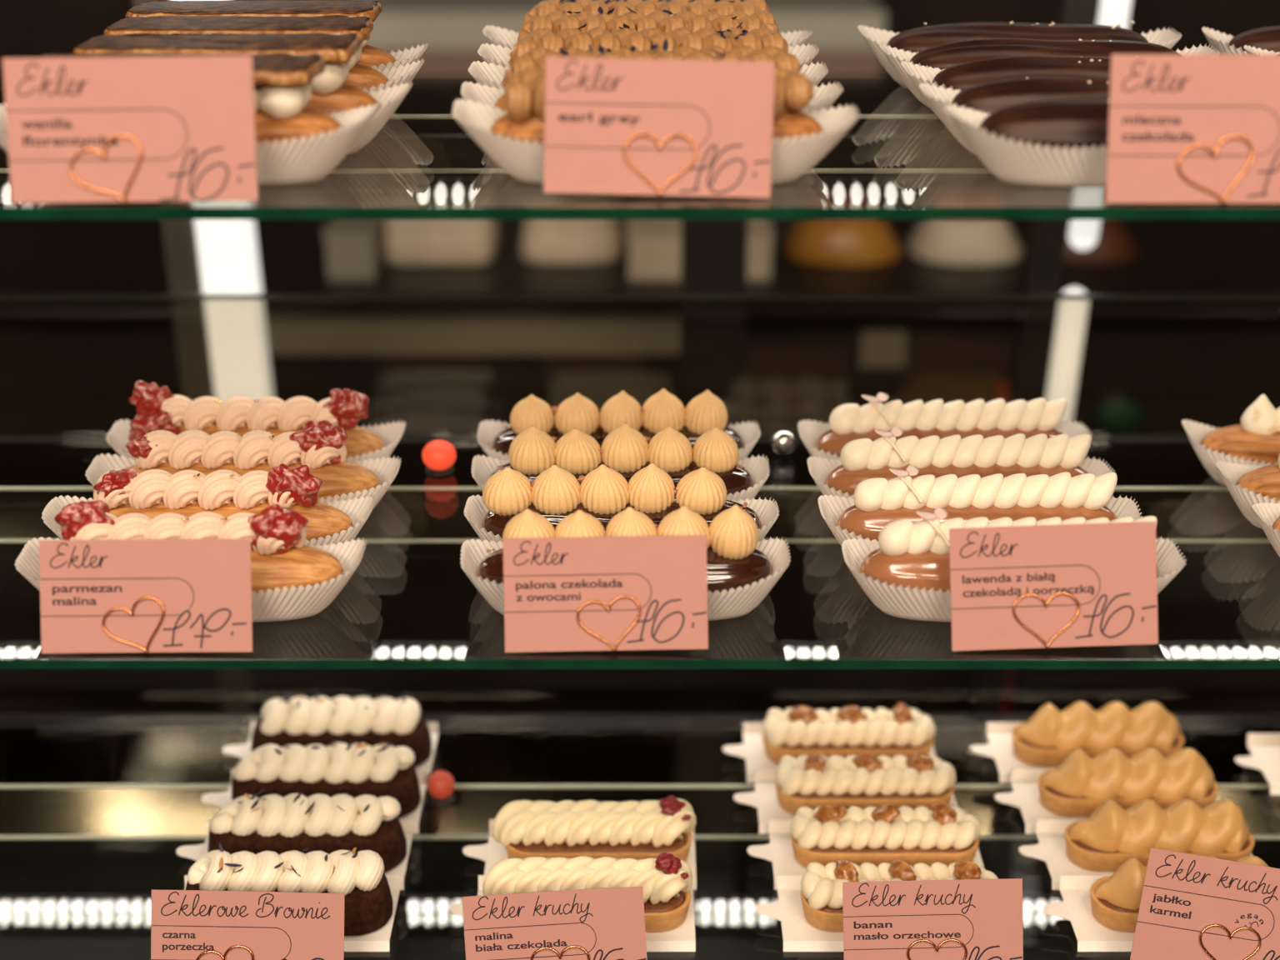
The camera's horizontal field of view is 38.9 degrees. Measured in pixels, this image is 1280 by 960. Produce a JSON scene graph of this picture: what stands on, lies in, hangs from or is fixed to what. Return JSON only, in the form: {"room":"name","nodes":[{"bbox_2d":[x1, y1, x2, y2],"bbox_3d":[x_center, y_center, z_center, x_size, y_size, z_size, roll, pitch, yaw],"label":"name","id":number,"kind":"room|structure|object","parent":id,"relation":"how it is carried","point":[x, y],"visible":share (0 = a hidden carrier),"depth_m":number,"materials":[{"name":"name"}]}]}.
{"room":"food shop","nodes":[
{"label":"food shop","id":0,"kind":"room"},
{"bbox_2d":[0,0,1279,179],"bbox_3d":[0.000,-1.550,3.652,6.000,2.800,0.100,0,23,0],"label":"wall","id":1,"kind":"structure","parent":0,"point":[28,28],"depth_m":3.84,"materials":[{"name":"paint"}]},
{"bbox_2d":[352,0,884,79],"bbox_3d":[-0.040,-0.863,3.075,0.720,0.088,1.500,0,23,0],"label":"upper cabinet","id":2,"kind":"object","parent":1,"relation":"attached to","point":[452,29],"visible":0.2,"depth_m":2.38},
{"bbox_3d":[0.000,0.992,1.309,6.000,0.050,6.200,0,23,0],"label":"floor","id":3,"kind":"structure","parent":0,"visible":0},
{"bbox_2d":[133,0,273,714],"bbox_3d":[-0.317,-0.054,1.408,0.106,1.800,0.060,0,23,0],"label":"support","id":4,"kind":"object","parent":3,"relation":"on","point":[222,345],"visible":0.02,"depth_m":1.37,"materials":[{"name":"metal"}]},
{"bbox_2d":[170,0,273,402],"bbox_3d":[-0.314,-0.396,1.266,0.060,1.060,0.025,0,23,0],"label":"diffuser","id":5,"kind":"object","parent":4,"relation":"attached to","point":[222,345],"depth_m":1.37,"materials":[{"name":"plastic"}]},
{"bbox_2d":[0,179,1279,714],"bbox_3d":[0.000,0.142,2.111,2.600,0.888,0.460,0,23,0],"label":"display case back","id":6,"kind":"structure","parent":3,"relation":"on","point":[68,367],"depth_m":1.83,"materials":[{"name":"laminate"}]},
{"bbox_2d":[322,205,387,279],"bbox_3d":[-0.282,-0.237,1.809,0.049,0.047,0.104,0,23,0],"label":"cardboard box","id":7,"kind":"object","parent":6,"relation":"on","point":[354,248],"visible":0.75,"depth_m":1.76,"materials":[{"name":"cardboard"}]},
{"bbox_2d":[383,190,499,265],"bbox_3d":[-0.203,-0.259,1.853,0.113,0.052,0.113,0,23,0],"label":"cake","id":8,"kind":"object","parent":6,"relation":"on","point":[406,242],"visible":0.81,"depth_m":1.81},
{"bbox_2d":[519,195,624,264],"bbox_3d":[-0.070,-0.258,1.854,0.107,0.049,0.107,0,23,0],"label":"cake","id":9,"kind":"object","parent":6,"relation":"on","point":[542,242],"visible":0.71,"depth_m":1.81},
{"bbox_2d":[0,179,1279,314],"bbox_3d":[0.000,-0.257,1.941,2.600,0.020,0.460,0,23,0],"label":"glass shelf","id":10,"kind":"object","parent":6,"relation":"on","point":[37,257],"depth_m":1.80,"materials":[{"name":"glass"}]},
{"bbox_2d":[780,187,902,267],"bbox_3d":[0.207,-0.262,1.852,0.123,0.059,0.123,0,23,0],"label":"cake","id":11,"kind":"object","parent":6,"relation":"on","point":[837,243],"visible":0.79,"depth_m":1.81,"materials":[{"name":"orange"}]},
{"bbox_2d":[905,188,1023,266],"bbox_3d":[0.333,-0.262,1.852,0.117,0.059,0.117,0,23,0],"label":"cake","id":12,"kind":"object","parent":6,"relation":"on","point":[947,242],"visible":0.76,"depth_m":1.82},
{"bbox_2d":[0,714,1279,959],"bbox_3d":[0.000,0.594,1.243,1.400,0.735,0.450,0,23,0],"label":"glass shelf","id":13,"kind":"object","parent":3,"relation":"on","point":[60,899],"visible":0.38,"depth_m":1.12,"materials":[{"name":"glass"}]},
{"bbox_2d":[0,294,1279,299],"bbox_3d":[0.000,0.018,1.265,1.320,0.306,0.006,0,23,0],"label":"shelf edge","id":14,"kind":"structure","parent":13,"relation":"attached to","point":[2,296],"depth_m":1.20,"materials":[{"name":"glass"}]},
{"bbox_3d":[-0.670,-0.097,0.956,0.030,0.760,0.400,0,23,0],"label":"upright","id":15,"kind":"object","parent":13,"relation":"on","visible":0},
{"bbox_2d":[0,89,992,173],"bbox_3d":[0.000,-0.184,0.954,1.280,0.027,0.085,0,23,0],"label":"shelf rail","id":16,"kind":"object","parent":15,"relation":"attached to","point":[894,132],"visible":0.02,"depth_m":0.93,"materials":[{"name":"glass"}]},
{"bbox_2d":[0,207,1279,219],"bbox_3d":[0.000,-0.163,0.863,1.280,0.005,0.280,0,23,0],"label":"glass shelf","id":17,"kind":"object","parent":16,"relation":"on","point":[6,213],"visible":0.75,"depth_m":0.73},
{"bbox_2d":[2,55,258,203],"bbox_3d":[-0.205,-0.141,0.732,0.101,0.057,0.015,0,23,0],"label":"price card","id":18,"kind":"object","parent":17,"relation":"on","point":[192,118],"visible":1,"depth_m":0.73,"materials":[{"name":"paper"}]},
{"bbox_2d":[0,102,380,185],"bbox_3d":[-0.196,-0.145,0.774,0.171,0.031,0.050,0,23,0],"label":"paper liner","id":19,"kind":"object","parent":17,"relation":"on","point":[304,160],"visible":0.33,"depth_m":0.76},
{"bbox_2d":[39,52,343,144],"bbox_3d":[-0.196,-0.155,0.770,0.140,0.046,0.044,0,23,1],"label":"eclair","id":20,"kind":"object","parent":19,"relation":"on","point":[282,81],"visible":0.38,"depth_m":0.76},
{"bbox_2d":[325,80,412,154],"bbox_3d":[-0.188,-0.165,0.823,0.170,0.030,0.050,0,23,-1],"label":"paper liner","id":21,"kind":"object","parent":17,"relation":"on","point":[389,98],"visible":0.13,"depth_m":0.81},
{"bbox_2d":[73,32,378,114],"bbox_3d":[-0.188,-0.175,0.818,0.140,0.046,0.043,0,23,-1],"label":"eclair","id":22,"kind":"object","parent":21,"relation":"on","point":[328,95],"visible":0.2,"depth_m":0.81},
{"bbox_2d":[362,58,424,94],"bbox_3d":[-0.189,-0.185,0.870,0.170,0.031,0.050,0,23,0],"label":"paper liner","id":23,"kind":"object","parent":17,"relation":"on","point":[407,72],"visible":0.04,"depth_m":0.87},
{"bbox_2d":[104,15,389,90],"bbox_3d":[-0.189,-0.196,0.866,0.140,0.046,0.044,0,23,0],"label":"eclair","id":24,"kind":"object","parent":23,"relation":"on","point":[360,77],"visible":0.25,"depth_m":0.85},
{"bbox_2d":[371,42,428,71],"bbox_3d":[-0.192,-0.205,0.918,0.170,0.030,0.050,0,23,0],"label":"paper liner","id":25,"kind":"object","parent":17,"relation":"on","point":[402,57],"visible":0.06,"depth_m":0.91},
{"bbox_2d":[125,0,396,67],"bbox_3d":[-0.192,-0.216,0.914,0.140,0.046,0.043,0,23,-1],"label":"eclair","id":26,"kind":"object","parent":25,"relation":"on","point":[371,56],"visible":0.2,"depth_m":0.90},
{"bbox_2d":[467,60,828,89],"bbox_3d":[0.004,-0.185,0.871,0.171,0.029,0.050,0,23,0],"label":"paper liner","id":27,"kind":"object","parent":17,"relation":"on","point":[491,75],"visible":0.04,"depth_m":0.88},
{"bbox_2d":[501,21,788,86],"bbox_3d":[0.004,-0.195,0.866,0.142,0.045,0.040,0,23,0],"label":"eclair","id":28,"kind":"object","parent":27,"relation":"on","point":[729,39],"visible":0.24,"depth_m":0.85,"materials":[{"name":"brown food"}]},
{"bbox_2d":[477,42,819,68],"bbox_3d":[0.004,-0.205,0.918,0.171,0.029,0.050,0,23,0],"label":"paper liner","id":29,"kind":"object","parent":17,"relation":"on","point":[497,55],"visible":0.05,"depth_m":0.93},
{"bbox_2d":[507,5,779,65],"bbox_3d":[0.004,-0.216,0.914,0.142,0.044,0.040,0,23,0],"label":"eclair","id":30,"kind":"object","parent":29,"relation":"on","point":[556,21],"visible":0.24,"depth_m":0.90,"materials":[{"name":"brown food"}]},
{"bbox_2d":[460,80,843,114],"bbox_3d":[0.005,-0.165,0.823,0.172,0.030,0.050,0,23,-1],"label":"paper liner","id":31,"kind":"object","parent":17,"relation":"on","point":[825,96],"visible":0.07,"depth_m":0.83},
{"bbox_2d":[494,38,801,110],"bbox_3d":[0.005,-0.175,0.818,0.142,0.045,0.039,0,23,-1],"label":"eclair","id":32,"kind":"object","parent":31,"relation":"on","point":[535,57],"visible":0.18,"depth_m":0.81,"materials":[{"name":"brown food"}]},
{"bbox_2d":[452,98,859,184],"bbox_3d":[0.006,-0.145,0.774,0.173,0.031,0.050,0,23,0],"label":"paper liner","id":33,"kind":"object","parent":17,"relation":"on","point":[792,158],"visible":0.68,"depth_m":0.76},
{"bbox_2d":[490,65,822,144],"bbox_3d":[0.007,-0.155,0.771,0.142,0.045,0.041,0,23,0],"label":"eclair","id":34,"kind":"object","parent":33,"relation":"on","point":[524,94],"visible":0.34,"depth_m":0.76,"materials":[{"name":"brown food"}]},
{"bbox_2d":[543,56,774,197],"bbox_3d":[0.008,-0.144,0.740,0.094,0.055,0.014,0,23,0],"label":"price card","id":35,"kind":"object","parent":17,"relation":"on","point":[593,106],"visible":1,"depth_m":0.74,"materials":[{"name":"paper"}]},
{"bbox_2d":[900,60,961,121],"bbox_3d":[0.209,-0.184,0.868,0.168,0.030,0.050,0,23,0],"label":"paper liner","id":36,"kind":"object","parent":17,"relation":"on","point":[917,74],"visible":0.08,"depth_m":0.88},
{"bbox_2d":[931,55,1111,90],"bbox_3d":[0.209,-0.187,0.867,0.140,0.030,0.041,0,23,0],"label":"eclair","id":37,"kind":"object","parent":36,"relation":"on","point":[963,76],"visible":0.34,"depth_m":0.85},
{"bbox_2d":[919,82,990,154],"bbox_3d":[0.210,-0.163,0.820,0.167,0.029,0.050,0,23,0],"label":"paper liner","id":38,"kind":"object","parent":17,"relation":"on","point":[939,98],"visible":0.15,"depth_m":0.81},
{"bbox_2d":[950,76,1110,114],"bbox_3d":[0.210,-0.167,0.819,0.140,0.030,0.041,0,23,0],"label":"eclair","id":39,"kind":"object","parent":38,"relation":"on","point":[994,96],"visible":0.28,"depth_m":0.81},
{"bbox_2d":[857,25,1182,89],"bbox_3d":[0.200,-0.224,0.962,0.168,0.031,0.050,0,23,0],"label":"paper liner","id":40,"kind":"object","parent":17,"relation":"on","point":[873,37],"visible":0.12,"depth_m":0.96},
{"bbox_2d":[886,20,1148,52],"bbox_3d":[0.200,-0.228,0.961,0.140,0.030,0.042,0,23,0],"label":"eclair","id":41,"kind":"object","parent":40,"relation":"on","point":[917,39],"visible":0.44,"depth_m":0.95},
{"bbox_2d":[945,105,1107,187],"bbox_3d":[0.214,-0.144,0.773,0.168,0.030,0.050,0,23,0],"label":"paper liner","id":42,"kind":"object","parent":17,"relation":"on","point":[1019,162],"visible":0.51,"depth_m":0.76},
{"bbox_2d":[979,99,1109,149],"bbox_3d":[0.214,-0.147,0.772,0.140,0.030,0.041,0,23,1],"label":"eclair","id":43,"kind":"object","parent":42,"relation":"on","point":[1071,122],"visible":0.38,"depth_m":0.76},
{"bbox_2d":[880,43,1219,108],"bbox_3d":[0.205,-0.204,0.915,0.168,0.030,0.050,0,23,0],"label":"paper liner","id":44,"kind":"object","parent":17,"relation":"on","point":[894,56],"visible":0.15,"depth_m":0.91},
{"bbox_2d":[910,38,1179,70],"bbox_3d":[0.205,-0.207,0.914,0.140,0.030,0.041,0,23,0],"label":"eclair","id":45,"kind":"object","parent":44,"relation":"on","point":[945,56],"visible":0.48,"depth_m":0.90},
{"bbox_2d":[1105,54,1279,203],"bbox_3d":[0.237,-0.142,0.732,0.096,0.058,0.016,0,23,0],"label":"price card","id":46,"kind":"object","parent":17,"relation":"on","point":[1161,106],"visible":1,"depth_m":0.73,"materials":[{"name":"paper"}]},
{"bbox_2d":[0,442,1270,543],"bbox_3d":[0.000,0.007,1.035,1.280,0.027,0.085,0,23,0],"label":"shelf rail","id":47,"kind":"object","parent":15,"relation":"attached to","point":[1169,482],"visible":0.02,"depth_m":1.01,"materials":[{"name":"metal"}]},
{"bbox_2d":[0,659,1279,669],"bbox_3d":[0.000,0.028,0.944,1.280,0.005,0.280,0,23,0],"label":"glass shelf","id":48,"kind":"object","parent":47,"relation":"on","point":[4,663],"visible":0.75,"depth_m":0.81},
{"bbox_2d":[39,539,252,653],"bbox_3d":[-0.222,0.052,0.816,0.095,0.049,0.019,0,23,0],"label":"price card","id":49,"kind":"object","parent":48,"relation":"on","point":[203,587],"visible":1,"depth_m":0.82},
{"bbox_2d":[14,536,367,622],"bbox_3d":[-0.210,0.046,0.856,0.162,0.030,0.050,0,23,0],"label":"paper liner","id":50,"kind":"object","parent":48,"relation":"on","point":[293,602],"visible":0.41,"depth_m":0.84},
{"bbox_2d":[54,500,343,593],"bbox_3d":[-0.210,0.033,0.851,0.140,0.051,0.039,0,23,0],"label":"eclair","id":51,"kind":"object","parent":50,"relation":"on","point":[280,557],"visible":0.61,"depth_m":0.84,"materials":[{"name":"beige food"}]},
{"bbox_2d":[41,495,375,545],"bbox_3d":[-0.213,0.026,0.903,0.162,0.030,0.050,0,23,0],"label":"paper liner","id":52,"kind":"object","parent":48,"relation":"on","point":[359,510],"visible":0.19,"depth_m":0.90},
{"bbox_2d":[93,463,352,541],"bbox_3d":[-0.213,0.013,0.898,0.140,0.048,0.039,0,23,0],"label":"eclair","id":53,"kind":"object","parent":52,"relation":"on","point":[152,493],"visible":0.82,"depth_m":0.89,"materials":[{"name":"beige food"}]},
{"bbox_2d":[85,453,400,510],"bbox_3d":[-0.206,0.005,0.951,0.162,0.030,0.050,0,23,0],"label":"paper liner","id":54,"kind":"object","parent":48,"relation":"on","point":[387,469],"visible":0.17,"depth_m":0.96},
{"bbox_2d":[125,420,379,500],"bbox_3d":[-0.206,-0.007,0.946,0.140,0.050,0.040,0,23,1],"label":"eclair","id":55,"kind":"object","parent":54,"relation":"on","point":[321,447],"visible":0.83,"depth_m":0.94,"materials":[{"name":"beige food"}]},
{"bbox_2d":[105,419,405,462],"bbox_3d":[-0.210,-0.015,0.999,0.162,0.030,0.050,0,23,0],"label":"paper liner","id":56,"kind":"object","parent":48,"relation":"on","point":[117,437],"visible":0.19,"depth_m":1.00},
{"bbox_2d":[128,380,384,459],"bbox_3d":[-0.210,-0.029,0.993,0.140,0.054,0.039,0,23,1],"label":"eclair","id":57,"kind":"object","parent":56,"relation":"on","point":[157,408],"visible":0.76,"depth_m":0.98,"materials":[{"name":"beige food"}]},
{"bbox_2d":[502,535,708,652],"bbox_3d":[-0.015,0.051,0.817,0.092,0.050,0.019,0,23,0],"label":"price card","id":58,"kind":"object","parent":48,"relation":"on","point":[547,581],"visible":1,"depth_m":0.82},
{"bbox_2d":[476,419,760,462],"bbox_3d":[-0.012,-0.015,0.999,0.155,0.031,0.050,0,23,0],"label":"paper liner","id":59,"kind":"object","parent":48,"relation":"on","point":[749,432],"visible":0.11,"depth_m":1.00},
{"bbox_2d":[491,388,744,454],"bbox_3d":[-0.012,-0.028,0.994,0.140,0.049,0.042,0,23,-1],"label":"eclair","id":60,"kind":"object","parent":59,"relation":"on","point":[706,411],"visible":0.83,"depth_m":0.98,"materials":[{"name":"food"}]},
{"bbox_2d":[470,454,769,500],"bbox_3d":[-0.010,0.005,0.951,0.156,0.031,0.050,0,23,0],"label":"paper liner","id":61,"kind":"object","parent":48,"relation":"on","point":[482,467],"visible":0.14,"depth_m":0.95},
{"bbox_2d":[490,423,753,494],"bbox_3d":[-0.010,-0.007,0.946,0.139,0.050,0.041,0,23,0],"label":"eclair","id":62,"kind":"object","parent":61,"relation":"on","point":[625,450],"visible":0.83,"depth_m":0.93,"materials":[{"name":"food"}]},
{"bbox_2d":[463,495,779,543],"bbox_3d":[-0.009,0.026,0.903,0.155,0.030,0.050,0,23,0],"label":"paper liner","id":63,"kind":"object","parent":48,"relation":"on","point":[475,510],"visible":0.15,"depth_m":0.91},
{"bbox_2d":[482,462,761,538],"bbox_3d":[-0.009,0.013,0.898,0.139,0.049,0.041,0,23,0],"label":"eclair","id":64,"kind":"object","parent":63,"relation":"on","point":[555,494],"visible":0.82,"depth_m":0.89,"materials":[{"name":"food"}]},
{"bbox_2d":[460,536,790,620],"bbox_3d":[-0.007,0.046,0.856,0.155,0.030,0.050,0,23,-1],"label":"paper liner","id":65,"kind":"object","parent":48,"relation":"on","point":[725,604],"visible":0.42,"depth_m":0.84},
{"bbox_2d":[477,504,772,593],"bbox_3d":[-0.007,0.034,0.850,0.139,0.050,0.040,-1,23,-1],"label":"eclair","id":66,"kind":"object","parent":65,"relation":"on","point":[733,560],"visible":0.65,"depth_m":0.84,"materials":[{"name":"food"}]},
{"bbox_2d":[797,419,1091,461],"bbox_3d":[0.166,-0.015,0.999,0.159,0.031,0.050,0,23,-1],"label":"paper liner","id":67,"kind":"object","parent":48,"relation":"on","point":[809,431],"visible":0.06,"depth_m":1.01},
{"bbox_2d":[815,392,1067,457],"bbox_3d":[0.166,-0.026,0.995,0.140,0.046,0.040,0,23,-1],"label":"eclair","id":68,"kind":"object","parent":67,"relation":"on","point":[848,422],"visible":0.59,"depth_m":0.98,"materials":[{"name":"food"}]},
{"bbox_2d":[806,455,1116,499],"bbox_3d":[0.167,0.006,0.951,0.159,0.030,0.050,0,23,0],"label":"paper liner","id":69,"kind":"object","parent":48,"relation":"on","point":[819,469],"visible":0.09,"depth_m":0.96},
{"bbox_2d":[825,426,1091,495],"bbox_3d":[0.167,-0.005,0.947,0.140,0.046,0.040,0,23,0],"label":"eclair","id":70,"kind":"object","parent":69,"relation":"on","point":[862,459],"visible":0.64,"depth_m":0.94,"materials":[{"name":"food"}]},
{"bbox_2d":[817,495,1142,547],"bbox_3d":[0.168,0.026,0.903,0.159,0.030,0.050,0,23,0],"label":"paper liner","id":71,"kind":"object","parent":48,"relation":"on","point":[831,507],"visible":0.1,"depth_m":0.91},
{"bbox_2d":[836,465,1117,541],"bbox_3d":[0.168,0.015,0.899,0.140,0.046,0.040,0,23,0],"label":"eclair","id":72,"kind":"object","parent":71,"relation":"on","point":[878,502],"visible":0.67,"depth_m":0.89,"materials":[{"name":"food"}]},
{"bbox_2d":[841,536,1186,622],"bbox_3d":[0.174,0.046,0.855,0.159,0.030,0.050,0,23,0],"label":"paper liner","id":73,"kind":"object","parent":48,"relation":"on","point":[907,602],"visible":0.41,"depth_m":0.84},
{"bbox_2d":[860,506,1159,592],"bbox_3d":[0.174,0.035,0.851,0.140,0.046,0.041,0,23,0],"label":"eclair","id":74,"kind":"object","parent":73,"relation":"on","point":[917,553],"visible":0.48,"depth_m":0.84,"materials":[{"name":"food"}]},
{"bbox_2d":[949,521,1158,650],"bbox_3d":[0.186,0.048,0.818,0.095,0.055,0.020,0,23,-1],"label":"price card","id":75,"kind":"object","parent":48,"relation":"on","point":[1110,568],"visible":1,"depth_m":0.82,"materials":[{"name":"paper"}]},
{"bbox_2d":[0,727,1279,839],"bbox_3d":[0.000,0.185,1.110,1.280,0.027,0.085,0,23,0],"label":"shelf rail","id":76,"kind":"object","parent":15,"relation":"attached to","point":[57,783],"visible":0.55,"depth_m":1.09,"materials":[{"name":"metal"}]},
{"bbox_3d":[0.000,0.207,1.019,1.280,0.005,0.280,0,23,0],"label":"glass shelf","id":77,"kind":"object","parent":76,"relation":"on","visible":0},
{"bbox_2d":[150,890,344,959],"bbox_3d":[-0.194,0.229,0.894,0.096,0.051,0.019,0,23,0],"label":"price card","id":78,"kind":"object","parent":77,"relation":"on","point":[186,924],"visible":1,"depth_m":0.89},
{"bbox_2d":[150,875,399,951],"bbox_3d":[-0.193,0.227,0.950,0.128,0.012,0.049,0,23,0],"label":"cardboard tray","id":79,"kind":"object","parent":77,"relation":"on","point":[378,940],"visible":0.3,"depth_m":0.93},
{"bbox_2d":[185,842,393,935],"bbox_3d":[-0.183,0.208,0.940,0.109,0.042,0.040,0,23,0],"label":"eclair","id":80,"kind":"object","parent":79,"relation":"on","point":[368,902],"visible":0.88,"depth_m":0.93,"materials":[{"name":"white food"}]},
{"bbox_2d":[176,819,413,889],"bbox_3d":[-0.192,0.206,0.999,0.128,0.012,0.049,0,23,0],"label":"cardboard tray","id":81,"kind":"object","parent":77,"relation":"on","point":[195,852],"visible":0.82,"depth_m":1.00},
{"bbox_2d":[207,789,406,872],"bbox_3d":[-0.182,0.188,0.989,0.109,0.041,0.040,0,23,0],"label":"eclair","id":82,"kind":"object","parent":81,"relation":"on","point":[293,822],"visible":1,"depth_m":0.98,"materials":[{"name":"white food"}]},
{"bbox_2d":[201,768,426,834],"bbox_3d":[-0.190,0.185,1.047,0.128,0.012,0.049,0,23,0],"label":"cardboard tray","id":83,"kind":"object","parent":77,"relation":"on","point":[220,799],"visible":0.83,"depth_m":1.05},
{"bbox_2d":[231,740,420,818],"bbox_3d":[-0.180,0.168,1.038,0.108,0.041,0.040,0,23,0],"label":"eclair","id":84,"kind":"object","parent":83,"relation":"on","point":[357,769],"visible":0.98,"depth_m":1.03,"materials":[{"name":"white food"}]},
{"bbox_2d":[222,722,437,782],"bbox_3d":[-0.189,0.165,1.096,0.128,0.012,0.049,0,23,0],"label":"cardboard tray","id":85,"kind":"object","parent":77,"relation":"on","point":[242,751],"visible":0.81,"depth_m":1.10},
{"bbox_2d":[250,692,432,766],"bbox_3d":[-0.180,0.146,1.087,0.109,0.042,0.040,0,23,0],"label":"eclair","id":86,"kind":"object","parent":85,"relation":"on","point":[302,721],"visible":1,"depth_m":1.07,"materials":[{"name":"white food"}]},
{"bbox_2d":[461,886,647,959],"bbox_3d":[-0.042,0.228,0.893,0.092,0.053,0.019,0,23,-1],"label":"price card","id":87,"kind":"object","parent":77,"relation":"on","point":[609,923],"visible":1,"depth_m":0.89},
{"bbox_2d":[450,875,695,951],"bbox_3d":[-0.036,0.227,0.950,0.128,0.012,0.049,0,23,0],"label":"cardboard tray","id":88,"kind":"object","parent":77,"relation":"on","point":[681,938],"visible":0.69,"depth_m":0.93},
{"bbox_2d":[482,852,692,931],"bbox_3d":[-0.027,0.209,0.940,0.109,0.041,0.035,0,23,0],"label":"tart","id":89,"kind":"object","parent":88,"relation":"on","point":[666,880],"visible":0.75,"depth_m":0.93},
{"bbox_2d":[462,819,696,889],"bbox_3d":[-0.034,0.206,0.999,0.128,0.012,0.049,0,23,0],"label":"cardboard tray","id":90,"kind":"object","parent":77,"relation":"on","point":[493,852],"visible":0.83,"depth_m":1.00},
{"bbox_2d":[491,795,695,861],"bbox_3d":[-0.025,0.188,0.989,0.111,0.042,0.034,0,23,0],"label":"tart","id":91,"kind":"object","parent":90,"relation":"on","point":[645,829],"visible":0.98,"depth_m":0.98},
{"bbox_2d":[755,875,843,951],"bbox_3d":[0.124,0.227,0.950,0.128,0.012,0.049,0,23,0],"label":"cardboard tray","id":92,"kind":"object","parent":77,"relation":"on","point":[798,935],"visible":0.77,"depth_m":0.94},
{"bbox_2d":[800,859,998,931],"bbox_3d":[0.135,0.213,0.942,0.103,0.033,0.035,0,23,0],"label":"tart","id":93,"kind":"object","parent":92,"relation":"on","point":[821,886],"visible":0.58,"depth_m":0.94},
{"bbox_2d":[722,722,935,782],"bbox_3d":[0.114,0.165,1.096,0.128,0.012,0.049,0,23,0],"label":"cardboard tray","id":94,"kind":"object","parent":77,"relation":"on","point":[752,750],"visible":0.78,"depth_m":1.10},
{"bbox_2d":[761,702,934,764],"bbox_3d":[0.125,0.150,1.088,0.104,0.033,0.034,0,23,0],"label":"tart","id":95,"kind":"object","parent":94,"relation":"on","point":[797,731],"visible":0.99,"depth_m":1.08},
{"bbox_2d":[733,768,957,834],"bbox_3d":[0.118,0.185,1.047,0.128,0.012,0.049,0,23,0],"label":"cardboard tray","id":96,"kind":"object","parent":77,"relation":"on","point":[765,797],"visible":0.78,"depth_m":1.05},
{"bbox_2d":[775,753,955,814],"bbox_3d":[0.129,0.171,1.039,0.103,0.033,0.035,0,23,0],"label":"tart","id":97,"kind":"object","parent":96,"relation":"on","point":[863,781],"visible":0.99,"depth_m":1.03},
{"bbox_2d":[747,819,984,889],"bbox_3d":[0.123,0.206,0.999,0.128,0.012,0.049,0,23,0],"label":"cardboard tray","id":98,"kind":"object","parent":77,"relation":"on","point":[779,851],"visible":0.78,"depth_m":1.00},
{"bbox_2d":[790,801,980,867],"bbox_3d":[0.134,0.192,0.991,0.104,0.034,0.035,0,23,0],"label":"tart","id":99,"kind":"object","parent":98,"relation":"on","point":[946,834],"visible":0.99,"depth_m":0.98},
{"bbox_2d":[842,878,1023,959],"bbox_3d":[0.145,0.225,0.900,0.090,0.053,0.019,0,23,0],"label":"price card","id":100,"kind":"object","parent":77,"relation":"on","point":[882,919],"visible":1,"depth_m":0.90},
{"bbox_2d":[970,722,1057,782],"bbox_3d":[0.264,0.165,1.096,0.128,0.012,0.049,0,23,0],"label":"cardboard tray","id":101,"kind":"object","parent":77,"relation":"on","point":[1000,747],"visible":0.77,"depth_m":1.10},
{"bbox_2d":[1011,701,1184,766],"bbox_3d":[0.275,0.149,1.088,0.103,0.036,0.035,0,23,0],"label":"tart","id":102,"kind":"object","parent":101,"relation":"on","point":[1051,735],"visible":0.98,"depth_m":1.08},
{"bbox_2d":[1041,875,1134,951],"bbox_3d":[0.275,0.227,0.950,0.128,0.012,0.049,0,23,0],"label":"cardboard tray","id":103,"kind":"object","parent":77,"relation":"on","point":[1091,934],"visible":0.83,"depth_m":0.95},
{"bbox_2d":[994,768,1216,834],"bbox_3d":[0.269,0.185,1.047,0.128,0.012,0.049,0,23,0],"label":"cardboard tray","id":104,"kind":"object","parent":77,"relation":"on","point":[1025,796],"visible":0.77,"depth_m":1.05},
{"bbox_2d":[1037,748,1218,816],"bbox_3d":[0.280,0.170,1.039,0.103,0.036,0.034,0,23,0],"label":"tart","id":105,"kind":"object","parent":104,"relation":"on","point":[1081,783],"visible":0.97,"depth_m":1.03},
{"bbox_2d":[1019,819,1252,889],"bbox_3d":[0.273,0.206,0.999,0.128,0.012,0.049,0,23,0],"label":"cardboard tray","id":106,"kind":"object","parent":77,"relation":"on","point":[1051,848],"visible":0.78,"depth_m":1.00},
{"bbox_2d":[1064,799,1254,870],"bbox_3d":[0.284,0.191,0.990,0.103,0.036,0.035,0,23,0],"label":"tart","id":107,"kind":"object","parent":106,"relation":"on","point":[1112,835],"visible":0.96,"depth_m":0.98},
{"bbox_2d":[1130,847,1279,959],"bbox_3d":[0.294,0.218,0.899,0.100,0.068,0.022,1,23,3],"label":"price card","id":108,"kind":"object","parent":77,"relation":"on","point":[1183,894],"visible":1,"depth_m":0.90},
{"bbox_2d":[676,0,749,714],"bbox_3d":[0.061,-0.205,1.507,0.054,2.000,0.040,0,23,0],"label":"support post","id":109,"kind":"object","parent":3,"relation":"on","point":[714,252],"visible":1,"depth_m":1.52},
{"bbox_2d":[965,0,1132,714],"bbox_3d":[0.310,-0.060,1.406,0.125,1.811,0.060,0,23,0],"label":"support","id":110,"kind":"object","parent":3,"relation":"on","point":[1045,240],"visible":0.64,"depth_m":1.37,"materials":[{"name":"metal"}]},
{"bbox_2d":[1045,300,1088,423],"bbox_3d":[0.324,-0.021,1.422,0.032,0.248,0.022,0,23,0],"label":"diffuser","id":111,"kind":"object","parent":110,"relation":"attached to","point":[1072,315],"depth_m":1.38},
{"bbox_2d":[1068,0,1132,239],"bbox_3d":[0.346,-0.533,1.205,0.053,0.762,0.022,0,23,0],"label":"diffuser","id":112,"kind":"object","parent":110,"relation":"attached to","point":[1111,12],"depth_m":1.29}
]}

